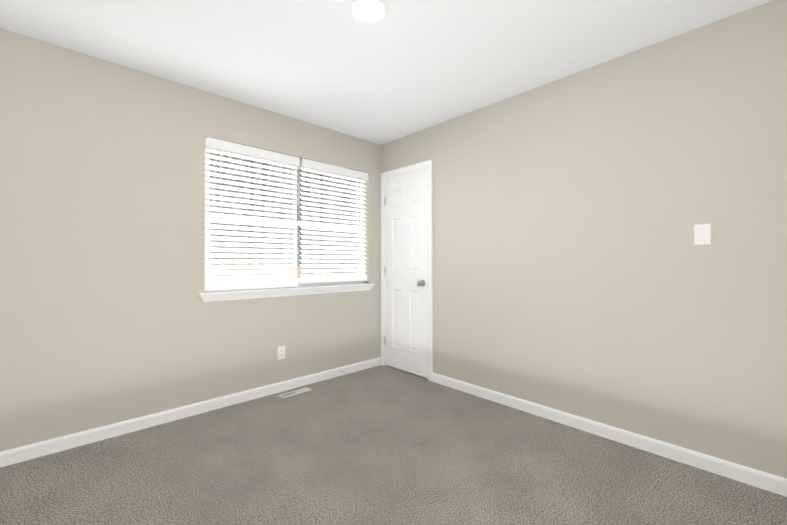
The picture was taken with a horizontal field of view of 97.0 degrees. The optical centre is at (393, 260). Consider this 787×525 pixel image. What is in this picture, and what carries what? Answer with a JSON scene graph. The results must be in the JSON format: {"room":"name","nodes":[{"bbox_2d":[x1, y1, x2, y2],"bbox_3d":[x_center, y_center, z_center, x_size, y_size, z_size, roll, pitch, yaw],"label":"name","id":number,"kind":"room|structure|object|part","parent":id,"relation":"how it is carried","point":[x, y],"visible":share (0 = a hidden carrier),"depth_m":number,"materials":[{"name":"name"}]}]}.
{"room":"empty bedroom","nodes":[
{"label":"empty bedroom","id":0,"kind":"room"},
{"bbox_2d":[0,28,380,451],"bbox_3d":[-1.199,-0.074,2.980,4.570,2.440,0.160,0,0,-43],"label":"wall","id":1,"kind":"structure","parent":0,"point":[108,316],"depth_m":2.32,"materials":[{"name":"beige paint"}]},
{"bbox_2d":[0,357,380,467],"bbox_3d":[-1.413,1.104,2.657,3.520,0.083,0.013,0,0,-43],"label":"baseboard","id":2,"kind":"structure","parent":1,"relation":"attached to","point":[35,450],"depth_m":2.44,"materials":[{"name":"white wood"}]},
{"bbox_2d":[277,346,284,359],"bbox_3d":[-0.986,0.807,3.063,0.070,0.114,0.007,0,0,-43],"label":"electrical outlet plate","id":3,"kind":"object","parent":1,"relation":"attached to","point":[280,352],"visible":1,"depth_m":3.06,"materials":[{"name":"white plastic"}]},
{"bbox_2d":[198,147,374,301],"bbox_3d":[-0.888,-0.319,3.242,1.701,1.268,0.204,0,0,-43],"label":"window","id":4,"kind":"structure","parent":1,"relation":"in","point":[297,278],"depth_m":3.17,"materials":[{"name":"white plastic"}]},
{"bbox_2d":[205,136,299,291],"bbox_3d":[-1.171,-0.357,2.948,0.786,1.189,0.076,0,0,-43],"label":"window blind","id":5,"kind":"object","parent":4,"relation":"attached to","point":[285,276],"visible":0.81,"depth_m":2.92,"materials":[{"name":"white plastic"}]},
{"bbox_2d":[299,158,368,283],"bbox_3d":[-0.577,-0.368,3.507,0.785,1.163,0.076,0,0,-43],"label":"window blind","id":6,"kind":"object","parent":4,"relation":"attached to","point":[324,276],"visible":0.98,"depth_m":3.48,"materials":[{"name":"white plastic"}]},
{"bbox_2d":[0,0,771,144],"bbox_3d":[0.074,-1.398,1.504,4.750,0.200,4.160,0,0,-43],"label":"ceiling","id":7,"kind":"structure","parent":0,"point":[402,68],"depth_m":2.08,"materials":[{"name":"white paint"}]},
{"bbox_2d":[350,0,387,22],"bbox_3d":[-0.127,-1.293,1.796,0.192,0.008,0.192,0,0,-43],"label":"recessed light","id":8,"kind":"object","parent":7,"relation":"in","point":[370,11],"visible":1,"depth_m":1.79,"materials":[{"name":"white glass"}]},
{"bbox_2d":[0,365,786,524],"bbox_3d":[0.091,1.242,1.478,4.750,0.200,4.110,0,0,-43],"label":"floor","id":9,"kind":"structure","parent":0,"point":[382,445],"depth_m":1.87,"materials":[{"name":"carpet"}]},
{"bbox_2d":[278,387,311,397],"bbox_3d":[-0.853,1.144,3.031,0.276,0.005,0.090,0,0,-43],"label":"air vent register","id":10,"kind":"object","parent":9,"relation":"on","point":[295,392],"visible":1,"depth_m":3.02,"materials":[{"name":"white metal"}]},
{"bbox_2d":[381,0,786,478],"bbox_3d":[1.200,-0.070,2.542,0.120,2.450,3.770,0,0,-43],"label":"wall","id":11,"kind":"structure","parent":0,"point":[577,271],"depth_m":2.15,"materials":[{"name":"beige paint"}]},
{"bbox_2d":[384,168,427,377],"bbox_3d":[0.131,0.115,3.614,0.172,2.042,0.616,0,0,-43],"label":"door","id":12,"kind":"structure","parent":11,"relation":"in","point":[407,272],"depth_m":3.58,"materials":[{"name":"white paint"}]},
{"bbox_3d":[-0.082,0.109,3.828,0.042,1.630,0.012,0,0,-43],"label":"door hinges","id":13,"kind":"part","parent":12,"relation":"part of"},
{"bbox_3d":[0.301,0.218,3.434,0.172,0.065,0.065,0,0,-43],"label":"knob","id":14,"kind":"part","parent":12,"relation":"part of","materials":[{"name":"grey metal"}]},
{"bbox_2d":[380,159,432,380],"bbox_3d":[0.158,0.089,3.634,0.138,2.119,0.738,0,0,-43],"label":"door frame","id":15,"kind":"structure","parent":11,"relation":"attached to","point":[428,164],"depth_m":3.43,"materials":[{"name":"white wood"}]},
{"bbox_2d":[432,372,786,496],"bbox_3d":[1.355,1.103,2.278,0.013,0.083,2.878,0,0,-43],"label":"baseboard","id":16,"kind":"structure","parent":11,"relation":"attached to","point":[752,477],"depth_m":2.13,"materials":[{"name":"white wood"}]},
{"bbox_2d":[694,224,710,244],"bbox_3d":[1.702,-0.147,1.919,0.007,0.114,0.070,0,0,-43],"label":"switch plate","id":17,"kind":"object","parent":11,"relation":"attached to","point":[702,234],"visible":1,"depth_m":1.92,"materials":[{"name":"white plastic"}]},
{"label":"outside","id":18,"kind":"structure","parent":0,"visible":0},
{"bbox_3d":[-8.516,1.846,11.291,26.000,0.150,21.700,0,0,-43],"label":"yard","id":19,"kind":"structure","parent":18,"visible":0},
{"bbox_2d":[210,264,301,277],"bbox_3d":[-8.294,0.915,5.838,14.835,1.680,0.060,0,0,-43],"label":"fence","id":20,"kind":"object","parent":19,"relation":"on","point":[299,271],"depth_m":9.94,"materials":[{"name":"brown wood"}]},
{"bbox_2d":[215,154,323,273],"bbox_3d":[-8.150,-3.044,11.751,18.213,9.571,5.171,0,0,-43],"label":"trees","id":21,"kind":"object","parent":19,"relation":"on","point":[264,211],"depth_m":14.50,"materials":[{"name":"grey plant"}]},
{"bbox_2d":[331,259,356,272],"bbox_3d":[0.077,0.739,13.290,6.607,1.994,2.091,0,0,-43],"label":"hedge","id":22,"kind":"object","parent":19,"relation":"on","point":[345,272],"depth_m":11.14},
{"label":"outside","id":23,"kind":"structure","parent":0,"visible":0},
{"bbox_2d":[210,152,356,273],"bbox_3d":[-15.440,-6.428,20.112,60.000,16.750,0.200,0,0,-43],"label":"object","id":24,"kind":"object","parent":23,"point":[298,213],"depth_m":26.39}
]}

